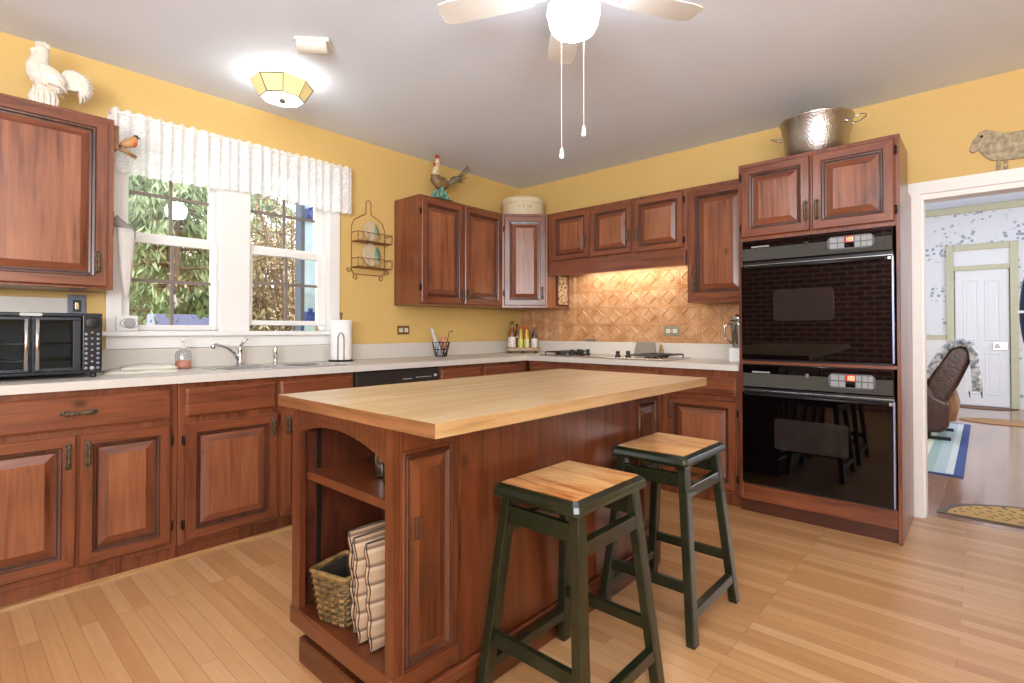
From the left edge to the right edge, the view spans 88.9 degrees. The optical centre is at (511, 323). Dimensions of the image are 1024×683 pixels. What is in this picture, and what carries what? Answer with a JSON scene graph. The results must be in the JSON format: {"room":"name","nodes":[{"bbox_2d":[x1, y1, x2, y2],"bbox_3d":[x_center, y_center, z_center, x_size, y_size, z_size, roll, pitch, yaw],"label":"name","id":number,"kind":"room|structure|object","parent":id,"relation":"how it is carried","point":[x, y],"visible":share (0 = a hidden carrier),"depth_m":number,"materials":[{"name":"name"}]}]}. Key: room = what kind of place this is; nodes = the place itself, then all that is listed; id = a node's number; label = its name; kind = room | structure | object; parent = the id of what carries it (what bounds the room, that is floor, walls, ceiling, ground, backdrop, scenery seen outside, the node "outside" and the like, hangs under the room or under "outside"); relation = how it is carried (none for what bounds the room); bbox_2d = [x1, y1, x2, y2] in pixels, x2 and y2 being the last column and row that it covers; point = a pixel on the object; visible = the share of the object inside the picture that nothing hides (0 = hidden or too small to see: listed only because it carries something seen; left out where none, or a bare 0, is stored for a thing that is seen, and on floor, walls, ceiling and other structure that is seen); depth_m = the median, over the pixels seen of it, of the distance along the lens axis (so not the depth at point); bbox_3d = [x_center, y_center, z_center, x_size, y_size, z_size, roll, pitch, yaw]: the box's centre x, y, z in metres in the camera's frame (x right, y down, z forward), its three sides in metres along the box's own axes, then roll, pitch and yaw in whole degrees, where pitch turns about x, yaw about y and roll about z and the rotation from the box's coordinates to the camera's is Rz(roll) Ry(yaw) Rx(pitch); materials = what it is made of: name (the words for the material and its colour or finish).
{"room":"kitchen","nodes":[
{"label":"kitchen","id":0,"kind":"room"},
{"bbox_2d":[0,31,520,349],"bbox_3d":[-1.939,-0.076,3.227,0.150,2.665,6.120,-1,-1,42],"label":"wall","id":1,"kind":"structure","parent":0,"point":[381,176],"depth_m":3.93,"materials":[{"name":"yellow paint"}]},
{"bbox_2d":[0,296,67,312],"bbox_3d":[-2.459,0.002,2.536,0.006,0.268,0.600,-1,-1,42],"label":"wall panel","id":2,"kind":"object","parent":1,"relation":"attached to","point":[7,303],"visible":0.33,"depth_m":2.61,"materials":[{"name":"white"}]},
{"bbox_2d":[67,295,85,312],"bbox_3d":[-2.273,-0.091,2.726,0.013,0.115,0.075,-1,-1,42],"label":"light switch","id":3,"kind":"object","parent":2,"relation":"attached to","point":[76,303],"visible":0.86,"depth_m":2.72,"materials":[{"name":"grey metal"}]},
{"bbox_2d":[0,93,113,292],"bbox_3d":[-2.299,-0.591,2.438,0.374,0.845,0.658,-1,-1,42],"label":"upper cabinet","id":4,"kind":"object","parent":1,"relation":"attached to","point":[57,163],"visible":1,"depth_m":2.41,"materials":[{"name":"brown wood"}]},
{"bbox_2d":[25,41,93,106],"bbox_3d":[-2.177,-1.173,2.516,0.119,0.320,0.254,-1,-1,42],"label":"rooster figurine","id":5,"kind":"object","parent":4,"relation":"on","point":[48,82],"visible":0.89,"depth_m":2.46,"materials":[{"name":"white ceramic"}]},
{"bbox_2d":[113,215,135,236],"bbox_3d":[-2.009,-0.505,2.693,0.056,0.130,0.111,-1,-1,42],"label":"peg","id":6,"kind":"object","parent":4,"relation":"attached to","point":[117,222],"visible":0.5,"depth_m":2.67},
{"bbox_2d":[116,227,135,297],"bbox_3d":[-2.002,-0.310,2.702,0.041,0.360,0.084,0,-1,24],"label":"hanging towel","id":7,"kind":"object","parent":6,"relation":"hanging from","point":[125,237],"visible":1,"depth_m":2.69,"materials":[{"name":"fabric"}]},
{"bbox_2d":[114,125,139,158],"bbox_3d":[-1.989,-0.928,2.691,0.060,0.144,0.127,-1,-1,42],"label":"bird figurine","id":8,"kind":"object","parent":4,"relation":"attached to","point":[132,142],"visible":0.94,"depth_m":2.68,"materials":[{"name":"brown wood"}]},
{"bbox_2d":[122,172,216,330],"bbox_3d":[-2.039,-0.506,3.108,0.072,1.098,0.493,-1,-1,42],"label":"window","id":9,"kind":"structure","parent":1,"relation":"in","point":[147,238],"depth_m":3.12,"materials":[{"name":"white paint"}]},
{"bbox_2d":[144,286,208,324],"bbox_3d":[-2.071,-0.102,3.455,0.351,0.363,0.607,-1,-1,42],"label":"window box","id":10,"kind":"object","parent":1,"relation":"attached to","point":[196,312],"visible":0.38,"depth_m":3.33,"materials":[{"name":"purple paint"}]},
{"bbox_2d":[102,331,329,336],"bbox_3d":[-1.774,0.063,3.359,0.195,0.030,1.420,-1,-1,42],"label":"trim","id":11,"kind":"structure","parent":1,"relation":"attached to","point":[104,333],"depth_m":3.14,"materials":[{"name":"white paint"}]},
{"bbox_2d":[115,315,139,330],"bbox_3d":[-2.111,-0.001,2.867,0.036,0.085,0.108,-1,-1,42],"label":"timer","id":12,"kind":"object","parent":11,"relation":"on","point":[122,323],"visible":1,"depth_m":2.85,"materials":[{"name":"plastic"}]},
{"bbox_2d":[105,335,329,348],"bbox_3d":[-1.734,0.112,3.325,0.020,0.068,1.375,-1,-1,42],"label":"trim","id":13,"kind":"structure","parent":1,"relation":"attached to","point":[144,342],"depth_m":3.18,"materials":[{"name":"white paint"}]},
{"bbox_2d":[105,112,339,330],"bbox_3d":[-1.781,-0.547,3.376,0.152,1.190,1.375,-1,-1,42],"label":"trim","id":14,"kind":"structure","parent":1,"relation":"attached to","point":[232,208],"depth_m":3.30,"materials":[{"name":"white paint"}]},
{"bbox_2d":[108,107,351,216],"bbox_3d":[-1.678,-0.978,3.332,0.102,0.351,1.453,-1,-1,42],"label":"valance curtain","id":15,"kind":"object","parent":1,"relation":"hanging from","point":[165,151],"visible":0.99,"depth_m":3.20,"materials":[{"name":"white fabric"}]},
{"bbox_2d":[250,193,324,325],"bbox_3d":[-1.561,-0.517,3.620,0.094,1.063,0.547,-1,-1,42],"label":"window","id":16,"kind":"structure","parent":1,"relation":"in","point":[317,255],"depth_m":3.67,"materials":[{"name":"white paint"}]},
{"bbox_2d":[346,200,392,280],"bbox_3d":[-1.074,-0.643,3.995,0.097,0.624,0.376,-1,-1,42],"label":"wall rack","id":17,"kind":"object","parent":1,"relation":"attached to","point":[384,244],"visible":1,"depth_m":3.98,"materials":[{"name":"metal"}]},
{"bbox_2d":[363,243,379,265],"bbox_3d":[-1.079,-0.526,4.005,0.038,0.180,0.156,-1,-1,42],"label":"ceramic plate","id":18,"kind":"object","parent":17,"relation":"on","point":[369,250],"visible":0.94,"depth_m":4.01,"materials":[{"name":"beige ceramic"}]},
{"bbox_2d":[364,222,378,240],"bbox_3d":[-1.081,-0.707,4.008,0.032,0.153,0.132,-1,-1,42],"label":"ceramic plate","id":19,"kind":"object","parent":17,"relation":"on","point":[369,226],"visible":0.9,"depth_m":4.01,"materials":[{"name":"beige ceramic"}]},
{"bbox_2d":[397,326,408,334],"bbox_3d":[-0.888,0.054,4.267,0.010,0.072,0.118,-1,-1,42],"label":"wall outlet","id":20,"kind":"object","parent":1,"relation":"attached to","point":[401,330],"visible":1,"depth_m":4.26,"materials":[{"name":"gold metal"}]},
{"bbox_2d":[394,194,501,308],"bbox_3d":[-0.503,-0.566,4.422,0.374,0.845,0.918,-1,-1,42],"label":"upper cabinet","id":21,"kind":"object","parent":1,"relation":"attached to","point":[447,253],"visible":1,"depth_m":4.18,"materials":[{"name":"brown wood"}]},
{"bbox_2d":[430,155,470,200],"bbox_3d":[-0.501,-1.172,4.286,0.112,0.362,0.411,-1,-1,42],"label":"rooster figurine","id":22,"kind":"object","parent":21,"relation":"on","point":[440,183],"visible":0.96,"depth_m":4.17,"materials":[{"name":"ceramic"}]},
{"bbox_2d":[0,0,1023,188],"bbox_3d":[0.026,-1.480,1.466,5.450,0.100,6.120,-1,-1,42],"label":"ceiling","id":23,"kind":"structure","parent":0,"point":[482,95],"depth_m":2.81,"materials":[{"name":"paint"}]},
{"bbox_2d":[250,69,313,107],"bbox_3d":[-1.312,-1.335,2.982,0.310,0.149,0.310,-1,-1,42],"label":"ceiling lamp","id":24,"kind":"object","parent":23,"relation":"attached to","point":[277,87],"visible":1,"depth_m":2.90,"materials":[{"name":"glass"}]},
{"bbox_2d":[294,36,332,54],"bbox_3d":[-0.995,-1.385,2.620,0.170,0.062,0.095,0,-1,-6],"label":"box","id":25,"kind":"object","parent":23,"relation":"attached to","point":[304,44],"visible":1,"depth_m":2.58,"materials":[{"name":"beige plastic"}]},
{"bbox_2d":[437,0,702,158],"bbox_3d":[0.228,-1.027,1.968,1.084,0.792,1.066,-1,-1,42],"label":"ceiling fan","id":26,"kind":"object","parent":23,"relation":"hanging from","point":[571,22],"visible":1,"depth_m":2.09,"materials":[{"name":"white"}]},
{"bbox_2d":[0,405,1023,682],"bbox_3d":[2.378,1.224,3.809,5.750,0.080,12.600,-1,-1,42],"label":"floor","id":27,"kind":"structure","parent":0,"point":[817,604],"depth_m":2.09,"materials":[{"name":"brown wood"}]},
{"bbox_2d":[0,384,176,606],"bbox_3d":[-2.108,0.730,2.448,0.622,0.874,0.793,-1,-1,42],"label":"base cabinet","id":28,"kind":"object","parent":27,"relation":"on","point":[88,478],"visible":0.99,"depth_m":2.29,"materials":[{"name":"brown wood"}]},
{"bbox_2d":[0,340,738,395],"bbox_3d":[-0.380,0.222,3.065,2.369,0.154,4.017,-1,-1,42],"label":"countertop","id":29,"kind":"structure","parent":28,"relation":"on","point":[382,356],"depth_m":3.49,"materials":[{"name":"stone"}]},
{"bbox_2d":[0,312,101,376],"bbox_3d":[-2.198,0.102,2.412,0.377,0.300,0.438,-1,-1,42],"label":"toaster oven","id":30,"kind":"object","parent":29,"relation":"on","point":[31,343],"visible":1,"depth_m":2.44,"materials":[{"name":"black metal"}]},
{"bbox_2d":[102,363,179,374],"bbox_3d":[-1.951,0.234,2.748,0.320,0.044,0.242,1,-1,-40],"label":"dish towel","id":31,"kind":"object","parent":29,"relation":"on","point":[140,368],"visible":1,"depth_m":2.69,"materials":[{"name":"beige fabric"}]},
{"bbox_2d":[175,338,191,368],"bbox_3d":[-1.893,0.173,3.007,0.073,0.173,0.081,0,-1,18],"label":"soap dispenser","id":32,"kind":"object","parent":29,"relation":"on","point":[181,364],"visible":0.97,"depth_m":2.99,"materials":[{"name":"glass"}]},
{"bbox_2d":[175,349,191,368],"bbox_3d":[-1.893,0.202,3.006,0.072,0.115,0.083,-1,-1,42],"label":"bottle","id":33,"kind":"object","parent":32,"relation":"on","point":[181,364],"depth_m":2.99,"materials":[{"name":"glass"}]},
{"bbox_2d":[210,337,260,365],"bbox_3d":[-1.702,0.172,3.144,0.152,0.179,0.402,0,-1,15],"label":"faucet","id":34,"kind":"object","parent":29,"relation":"on","point":[238,356],"visible":0.98,"depth_m":3.20,"materials":[{"name":"silver metal"}]},
{"bbox_2d":[203,362,346,371],"bbox_3d":[-1.420,0.323,3.170,0.376,0.134,0.716,-1,-1,42],"label":"sink","id":35,"kind":"object","parent":29,"relation":"in","point":[303,364],"visible":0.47,"depth_m":3.18,"materials":[{"name":"metal"}]},
{"bbox_2d":[272,345,278,363],"bbox_3d":[-1.536,0.203,3.387,0.044,0.122,0.044,-1,-1,42],"label":"sprayer","id":36,"kind":"object","parent":29,"relation":"on","point":[275,348],"visible":0.94,"depth_m":3.37,"materials":[{"name":"silver metal"}]},
{"bbox_2d":[328,312,353,361],"bbox_3d":[-1.217,0.094,3.717,0.173,0.348,0.173,-1,-1,42],"label":"paper towel holder","id":37,"kind":"object","parent":29,"relation":"on","point":[340,330],"visible":0.99,"depth_m":3.65,"materials":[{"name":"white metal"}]},
{"bbox_2d":[432,330,452,356],"bbox_3d":[-0.592,0.168,4.389,0.149,0.218,0.179,0,-1,12],"label":"wire basket","id":38,"kind":"object","parent":29,"relation":"on","point":[447,346],"visible":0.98,"depth_m":4.33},
{"bbox_2d":[430,328,442,355],"bbox_3d":[-0.630,0.157,4.336,0.048,0.237,0.130,-1,-1,42],"label":"utensil","id":39,"kind":"object","parent":38,"relation":"in","point":[431,329],"visible":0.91,"depth_m":4.32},
{"bbox_2d":[506,347,539,352],"bbox_3d":[0.105,0.257,5.035,0.312,0.055,0.120,0,-1,-3],"label":"tray","id":40,"kind":"object","parent":29,"relation":"on","point":[509,349],"visible":0.99,"depth_m":4.98,"materials":[{"name":"brown wood"}]},
{"bbox_2d":[508,321,515,346],"bbox_3d":[0.000,0.116,5.031,0.073,0.276,0.073,0,-1,-3],"label":"oil bottle","id":41,"kind":"object","parent":40,"relation":"on","point":[511,335],"visible":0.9,"depth_m":5.00,"materials":[{"name":"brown glass"}]},
{"bbox_2d":[518,326,522,346],"bbox_3d":[0.084,0.141,5.017,0.053,0.226,0.053,0,-1,-3],"label":"oil bottle","id":42,"kind":"object","parent":40,"relation":"on","point":[520,336],"visible":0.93,"depth_m":5.00,"materials":[{"name":"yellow glass"}]},
{"bbox_2d":[524,327,528,346],"bbox_3d":[0.140,0.143,5.020,0.049,0.221,0.049,0,-1,-3],"label":"oil bottle","id":43,"kind":"object","parent":40,"relation":"on","point":[526,336],"visible":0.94,"depth_m":5.00,"materials":[{"name":"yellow glass"}]},
{"bbox_2d":[531,325,536,346],"bbox_3d":[0.214,0.133,5.042,0.057,0.241,0.057,0,-1,-3],"label":"oil bottle","id":44,"kind":"object","parent":40,"relation":"on","point":[534,335],"visible":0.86,"depth_m":5.02,"materials":[{"name":"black glass"}]},
{"bbox_2d":[540,349,690,360],"bbox_3d":[0.809,0.245,4.256,1.160,0.060,0.460,-1,-1,42],"label":"cooktop","id":45,"kind":"object","parent":29,"relation":"in","point":[580,353],"visible":1,"depth_m":4.08,"materials":[{"name":"metal"}]},
{"bbox_2d":[634,342,656,353],"bbox_3d":[1.115,0.215,4.341,0.199,0.122,0.067,-1,-1,42],"label":"board","id":46,"kind":"object","parent":29,"relation":"on","point":[641,347],"visible":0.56,"depth_m":4.33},
{"bbox_2d":[723,314,738,361],"bbox_3d":[1.550,0.101,3.614,0.146,0.331,0.110,-1,-1,42],"label":"blender","id":47,"kind":"object","parent":29,"relation":"on","point":[733,352],"visible":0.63,"depth_m":3.58,"materials":[{"name":"white paint"}]},
{"bbox_2d":[730,320,738,347],"bbox_3d":[1.564,0.071,3.602,0.106,0.189,0.106,-1,-1,42],"label":"glass jar","id":48,"kind":"object","parent":47,"relation":"on","point":[730,320],"depth_m":3.63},
{"bbox_2d":[0,525,291,612],"bbox_3d":[-1.589,1.160,2.624,0.018,0.018,1.760,-1,-1,42],"label":"trim","id":49,"kind":"structure","parent":27,"relation":"on","point":[12,606],"depth_m":2.43,"materials":[{"name":"brown wood"}]},
{"bbox_2d":[175,372,352,556],"bbox_3d":[-1.516,0.738,3.100,0.619,0.874,0.966,-1,-1,42],"label":"base cabinet","id":50,"kind":"object","parent":27,"relation":"on","point":[235,439],"visible":0.73,"depth_m":2.75,"materials":[{"name":"brown wood"}]},
{"bbox_2d":[353,367,439,387],"bbox_3d":[-0.961,0.749,3.718,0.572,0.868,0.678,-1,-1,42],"label":"dishwasher","id":51,"kind":"object","parent":27,"relation":"on","point":[393,376],"visible":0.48,"depth_m":3.50,"materials":[{"name":"black plastic"}]},
{"bbox_2d":[423,361,525,379],"bbox_3d":[-0.398,0.753,4.338,0.622,0.874,0.985,-1,-1,42],"label":"base cabinet","id":52,"kind":"object","parent":27,"relation":"on","point":[483,369],"visible":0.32,"depth_m":4.11,"materials":[{"name":"brown wood"}]},
{"bbox_2d":[278,369,705,682],"bbox_3d":[0.051,0.706,2.115,0.843,0.914,1.627,-1,-1,42],"label":"kitchen island","id":53,"kind":"object","parent":27,"relation":"on","point":[444,446],"visible":0.88,"depth_m":1.68,"materials":[{"name":"brown wood"}]},
{"bbox_2d":[309,550,352,628],"bbox_3d":[-0.549,0.880,1.725,0.176,0.176,0.176,0,-1,28],"label":"wicker basket","id":54,"kind":"object","parent":53,"relation":"on","point":[331,577],"visible":0.59,"depth_m":1.66,"materials":[{"name":"wicker"}]},
{"bbox_2d":[306,456,384,509],"bbox_3d":[-0.420,0.522,1.748,0.518,0.028,0.308,-1,-1,42],"label":"shelf","id":55,"kind":"object","parent":53,"relation":"attached to","point":[353,476],"depth_m":1.75,"materials":[{"name":"brown wood"}]},
{"bbox_2d":[347,519,384,633],"bbox_3d":[-0.401,0.809,1.743,0.067,0.313,0.309,-1,-1,42],"label":"tray","id":56,"kind":"object","parent":53,"relation":"on","point":[367,528],"visible":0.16,"depth_m":1.64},
{"bbox_2d":[352,527,384,644],"bbox_3d":[-0.370,0.809,1.688,0.067,0.313,0.309,-1,-1,42],"label":"tray","id":57,"kind":"object","parent":53,"relation":"on","point":[358,543],"visible":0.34,"depth_m":1.58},
{"bbox_2d":[364,536,384,653],"bbox_3d":[-0.322,0.808,1.644,0.065,0.313,0.309,-1,-1,42],"label":"tray","id":58,"kind":"object","parent":53,"relation":"on","point":[374,551],"visible":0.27,"depth_m":1.54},
{"bbox_2d":[290,599,458,682],"bbox_3d":[-0.432,0.999,1.731,0.599,0.062,0.346,-1,-1,42],"label":"shelf","id":59,"kind":"object","parent":53,"relation":"attached to","point":[342,644],"depth_m":1.55,"materials":[{"name":"brown wood"}]},
{"bbox_2d":[414,516,423,539],"bbox_3d":[-0.261,0.574,1.465,0.010,0.062,0.028,-1,-1,42],"label":"outlet plate","id":60,"kind":"object","parent":53,"relation":"attached to","point":[418,520],"depth_m":1.46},
{"bbox_2d":[278,369,705,438],"bbox_3d":[0.051,0.267,2.121,0.843,0.036,1.627,-1,-1,42],"label":"island countertop","id":61,"kind":"structure","parent":53,"relation":"on","point":[433,409],"depth_m":1.72,"materials":[{"name":"wood"}]},
{"bbox_2d":[477,461,664,682],"bbox_3d":[0.189,0.823,1.648,0.405,0.668,0.461,-1,-1,42],"label":"bar stool","id":62,"kind":"object","parent":27,"relation":"on","point":[572,490],"visible":1,"depth_m":1.60,"materials":[{"name":"green paint"}]},
{"bbox_2d":[529,360,664,489],"bbox_3d":[0.782,0.753,4.293,1.232,0.874,0.622,-1,-1,42],"label":"base cabinet","id":63,"kind":"object","parent":27,"relation":"on","point":[533,365],"visible":0.07,"depth_m":3.96,"materials":[{"name":"brown wood"}]},
{"bbox_2d":[599,433,739,649],"bbox_3d":[0.652,0.830,2.159,0.405,0.668,0.461,-1,-1,42],"label":"bar stool","id":64,"kind":"object","parent":27,"relation":"on","point":[657,450],"visible":0.88,"depth_m":2.09,"materials":[{"name":"green paint"}]},
{"bbox_2d":[663,367,741,506],"bbox_3d":[1.437,0.746,3.700,0.528,0.874,0.622,-1,-1,42],"label":"base cabinet","id":65,"kind":"object","parent":27,"relation":"on","point":[711,411],"visible":0.56,"depth_m":3.44,"materials":[{"name":"brown wood"}]},
{"bbox_2d":[738,133,913,545],"bbox_3d":[1.932,0.087,3.236,0.827,2.180,0.649,-1,-1,42],"label":"tall cabinet","id":66,"kind":"object","parent":27,"relation":"on","point":[861,184],"visible":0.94,"depth_m":2.98,"materials":[{"name":"brown wood"}]},
{"bbox_2d":[741,226,896,365],"bbox_3d":[1.894,-0.142,3.194,0.774,0.743,0.566,-1,-1,42],"label":"wall oven","id":67,"kind":"object","parent":66,"relation":"in","point":[831,297],"visible":1,"depth_m":2.97,"materials":[{"name":"black glass"}]},
{"bbox_2d":[771,107,866,156],"bbox_3d":[1.866,-1.124,3.202,0.402,0.240,0.435,0,-1,6],"label":"stock pot","id":68,"kind":"object","parent":66,"relation":"on","point":[821,128],"visible":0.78,"depth_m":3.05,"materials":[{"name":"silver metal"}]},
{"bbox_2d":[742,364,897,509],"bbox_3d":[1.897,0.622,3.188,0.774,0.740,0.557,-1,-1,42],"label":"wall oven","id":69,"kind":"object","parent":66,"relation":"in","point":[827,432],"visible":0.99,"depth_m":2.96,"materials":[{"name":"black glass"}]},
{"bbox_2d":[927,423,970,477],"bbox_3d":[3.877,1.200,5.622,1.560,0.010,2.960,-1,-1,42],"label":"striped rug","id":70,"kind":"object","parent":27,"relation":"on","point":[948,458],"visible":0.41,"depth_m":4.83,"materials":[{"name":"fabric"}]},
{"bbox_2d":[927,346,969,440],"bbox_3d":[4.392,0.710,5.803,1.090,0.974,0.910,-1,-1,42],"label":"recliner","id":71,"kind":"object","parent":70,"relation":"on","point":[943,400],"visible":0.49,"depth_m":5.30,"materials":[{"name":"brown leather"}]},
{"bbox_2d":[927,338,982,397],"bbox_3d":[4.580,0.447,5.480,0.538,0.583,0.530,-1,-1,42],"label":"throw blanket","id":72,"kind":"object","parent":71,"relation":"on","point":[976,376],"visible":0.86,"depth_m":5.19,"materials":[{"name":"fabric"}]},
{"bbox_2d":[937,504,1023,527],"bbox_3d":[3.226,1.168,3.041,1.140,0.010,0.467,-1,-1,42],"label":"door mat","id":73,"kind":"object","parent":27,"relation":"on","point":[1006,515],"visible":1,"depth_m":3.22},
{"bbox_2d":[960,405,1017,410],"bbox_3d":[6.826,1.224,7.571,0.760,0.010,0.312,-1,-1,42],"label":"door mat","id":74,"kind":"object","parent":27,"relation":"on","point":[963,406],"visible":0.75,"depth_m":7.49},
{"bbox_2d":[959,417,1023,426],"bbox_3d":[6.034,1.209,6.367,0.880,0.011,0.484,-1,-1,42],"label":"rug","id":75,"kind":"object","parent":27,"relation":"on","point":[978,420],"visible":1,"depth_m":6.41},
{"bbox_2d":[521,68,1023,371],"bbox_3d":[2.091,-0.071,3.619,5.300,2.665,0.110,-1,-1,42],"label":"wall","id":76,"kind":"structure","parent":0,"point":[937,129],"depth_m":3.28,"materials":[{"name":"yellow paint"}]},
{"bbox_2d":[481,214,568,310],"bbox_3d":[0.107,-0.560,4.917,0.616,0.845,0.627,-1,-1,42],"label":"upper cabinet","id":77,"kind":"object","parent":76,"relation":"attached to","point":[527,284],"visible":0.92,"depth_m":4.67,"materials":[{"name":"brown wood"}]},
{"bbox_2d":[502,196,544,213],"bbox_3d":[0.107,-1.079,4.995,0.412,0.193,0.412,-1,-1,42],"label":"hatbox","id":78,"kind":"object","parent":77,"relation":"on","point":[514,204],"visible":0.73,"depth_m":4.82,"materials":[{"name":"cardboard"}]},
{"bbox_2d":[557,276,567,305],"bbox_3d":[0.468,-0.303,4.841,0.015,0.280,0.160,-1,-1,42],"label":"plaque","id":79,"kind":"object","parent":77,"relation":"attached to","point":[562,281],"visible":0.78,"depth_m":4.83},
{"bbox_2d":[549,188,686,276],"bbox_3d":[0.900,-0.706,4.371,1.288,0.567,0.374,-1,-1,42],"label":"upper cabinet","id":80,"kind":"object","parent":76,"relation":"attached to","point":[650,231],"visible":1,"depth_m":4.18,"materials":[{"name":"brown wood"}]},
{"bbox_2d":[521,265,738,343],"bbox_3d":[0.967,-0.218,4.557,2.370,0.758,0.007,-1,-1,42],"label":"backsplash","id":81,"kind":"structure","parent":76,"relation":"attached to","point":[637,305],"depth_m":4.48,"materials":[{"name":"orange tile"}]},
{"bbox_2d":[664,326,678,335],"bbox_3d":[1.297,0.061,4.239,0.130,0.080,0.010,-1,-1,42],"label":"wall outlet","id":82,"kind":"object","parent":81,"relation":"attached to","point":[668,330],"visible":1,"depth_m":4.24,"materials":[{"name":"beige plastic"}]},
{"bbox_2d":[687,179,738,303],"bbox_3d":[1.548,-0.574,3.783,0.455,0.845,0.374,-1,-1,42],"label":"upper cabinet","id":83,"kind":"object","parent":76,"relation":"attached to","point":[712,209],"visible":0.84,"depth_m":3.69,"materials":[{"name":"brown wood"}]},
{"bbox_2d":[908,167,1023,517],"bbox_3d":[2.866,0.156,2.914,1.043,2.033,0.152,-1,-1,42],"label":"trim","id":84,"kind":"structure","parent":76,"relation":"attached to","point":[1009,180],"depth_m":3.17,"materials":[{"name":"white paint"}]},
{"bbox_2d":[969,130,1023,170],"bbox_3d":[2.797,-0.984,2.903,0.380,0.246,0.021,-1,-1,42],"label":"figurine","id":85,"kind":"object","parent":84,"relation":"on","point":[995,146],"visible":1,"depth_m":2.94,"materials":[{"name":"grey stone"}]},
{"bbox_2d":[925,207,1023,409],"bbox_3d":[6.826,-0.265,7.962,4.700,3.000,0.100,-1,-1,42],"label":"wall","id":86,"kind":"structure","parent":0,"point":[999,225],"depth_m":7.93,"materials":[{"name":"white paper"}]},
{"bbox_2d":[926,340,946,364],"bbox_3d":[5.896,0.684,8.711,2.100,0.840,0.020,-1,-1,42],"label":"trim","id":87,"kind":"structure","parent":86,"relation":"attached to","point":[933,346],"depth_m":8.12,"materials":[{"name":"white paint"}]},
{"bbox_2d":[926,335,946,339],"bbox_3d":[5.894,0.224,8.714,2.100,0.080,0.025,-1,-1,42],"label":"trim","id":88,"kind":"structure","parent":86,"relation":"attached to","point":[928,337],"depth_m":8.08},
{"bbox_2d":[925,199,1023,217],"bbox_3d":[6.772,-1.716,7.920,4.700,0.100,0.060,-1,-1,42],"label":"trim","id":89,"kind":"structure","parent":86,"relation":"attached to","point":[1013,203],"depth_m":7.77,"materials":[{"name":"wood"}]},
{"bbox_2d":[953,247,1009,266],"bbox_3d":[6.980,-0.983,7.768,0.620,0.230,0.035,-1,-1,42],"label":"transom window","id":90,"kind":"structure","parent":86,"relation":"attached to","point":[997,255],"depth_m":7.74,"materials":[{"name":"glass"}]},
{"bbox_2d":[955,268,1009,407],"bbox_3d":[6.962,0.212,7.733,0.600,2.020,0.129,-1,-1,42],"label":"door","id":91,"kind":"structure","parent":86,"relation":"in","point":[981,296],"depth_m":7.71,"materials":[{"name":"wood"}]},
{"bbox_2d":[946,240,1019,408],"bbox_3d":[6.971,0.022,7.746,0.800,2.420,0.060,-1,-1,42],"label":"trim","id":92,"kind":"structure","parent":86,"relation":"attached to","point":[1013,265],"depth_m":7.52,"materials":[{"name":"wood"}]},
{"bbox_2d":[1017,279,1023,342],"bbox_3d":[4.792,-0.651,4.615,0.470,2.289,0.048,-1,-1,42],"label":"wall medallion","id":93,"kind":"object","parent":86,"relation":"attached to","point":[1021,302],"visible":1,"depth_m":4.74,"materials":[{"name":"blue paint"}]},
{"bbox_2d":[925,191,1023,210],"bbox_3d":[4.787,-1.843,5.727,4.700,0.100,6.580,-1,-1,42],"label":"ceiling","id":94,"kind":"structure","parent":0,"point":[1015,195],"depth_m":7.57,"materials":[{"name":"paint"}]},
{"label":"outside","id":95,"kind":"structure","parent":0,"visible":0},
{"bbox_3d":[-11.108,1.877,15.464,29.800,0.100,40.000,-1,-1,42],"label":"garden","id":96,"kind":"object","parent":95,"visible":0},
{"bbox_2d":[128,172,202,323],"bbox_3d":[-4.696,-0.730,6.832,2.527,5.098,2.314,-1,-1,42],"label":"conifer tree","id":97,"kind":"object","parent":96,"relation":"on","point":[137,183],"visible":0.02,"depth_m":6.58,"materials":[{"name":"green plant"}]},
{"bbox_2d":[128,173,209,324],"bbox_3d":[-3.696,-0.537,5.684,2.102,4.713,1.829,0,-1,-17],"label":"conifer tree","id":98,"kind":"object","parent":96,"relation":"on","point":[152,213],"visible":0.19,"depth_m":5.54,"materials":[{"name":"green plant"}]},
{"bbox_2d":[135,186,274,329],"bbox_3d":[-5.233,-0.995,8.805,2.603,5.720,2.995,0,-1,20],"label":"conifer tree","id":99,"kind":"object","parent":96,"relation":"on","point":[252,196],"visible":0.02,"depth_m":8.74,"materials":[{"name":"green plant"}]},
{"bbox_2d":[134,188,294,330],"bbox_3d":[-3.499,0.003,6.505,1.778,3.443,2.194,0,-1,0],"label":"bare shrub","id":100,"kind":"object","parent":96,"relation":"on","point":[256,208],"visible":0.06,"depth_m":6.39,"materials":[{"name":"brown plant"}]},
{"bbox_2d":[205,194,295,329],"bbox_3d":[-5.190,-0.702,9.902,3.149,4.924,3.656,-1,-1,42],"label":"bare shrub","id":101,"kind":"object","parent":96,"relation":"on","point":[259,196],"visible":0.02,"depth_m":9.79,"materials":[{"name":"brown plant"}]},
{"bbox_2d":[194,193,318,330],"bbox_3d":[-2.661,0.021,6.687,2.533,3.408,2.094,-1,-1,42],"label":"bare shrub","id":102,"kind":"object","parent":96,"relation":"on","point":[279,307],"visible":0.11,"depth_m":6.37,"materials":[{"name":"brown plant"}]},
{"bbox_2d":[250,194,295,328],"bbox_3d":[-5.719,-1.100,11.846,3.445,6.236,3.358,-1,-1,42],"label":"conifer tree","id":103,"kind":"object","parent":96,"relation":"on","point":[262,204],"visible":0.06,"depth_m":11.86,"materials":[{"name":"green plant"}]},
{"bbox_2d":[250,202,318,330],"bbox_3d":[-2.960,-0.374,8.255,2.416,4.234,2.479,-1,-1,42],"label":"bare shrub","id":104,"kind":"object","parent":96,"relation":"on","point":[256,203],"visible":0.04,"depth_m":8.18,"materials":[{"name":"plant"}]},
{"bbox_2d":[295,202,314,330],"bbox_3d":[-1.759,0.142,4.467,0.150,3.100,0.135,-1,-1,42],"label":"post","id":105,"kind":"object","parent":96,"relation":"on","point":[304,269],"visible":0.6,"depth_m":4.44,"materials":[{"name":"blue paint"}]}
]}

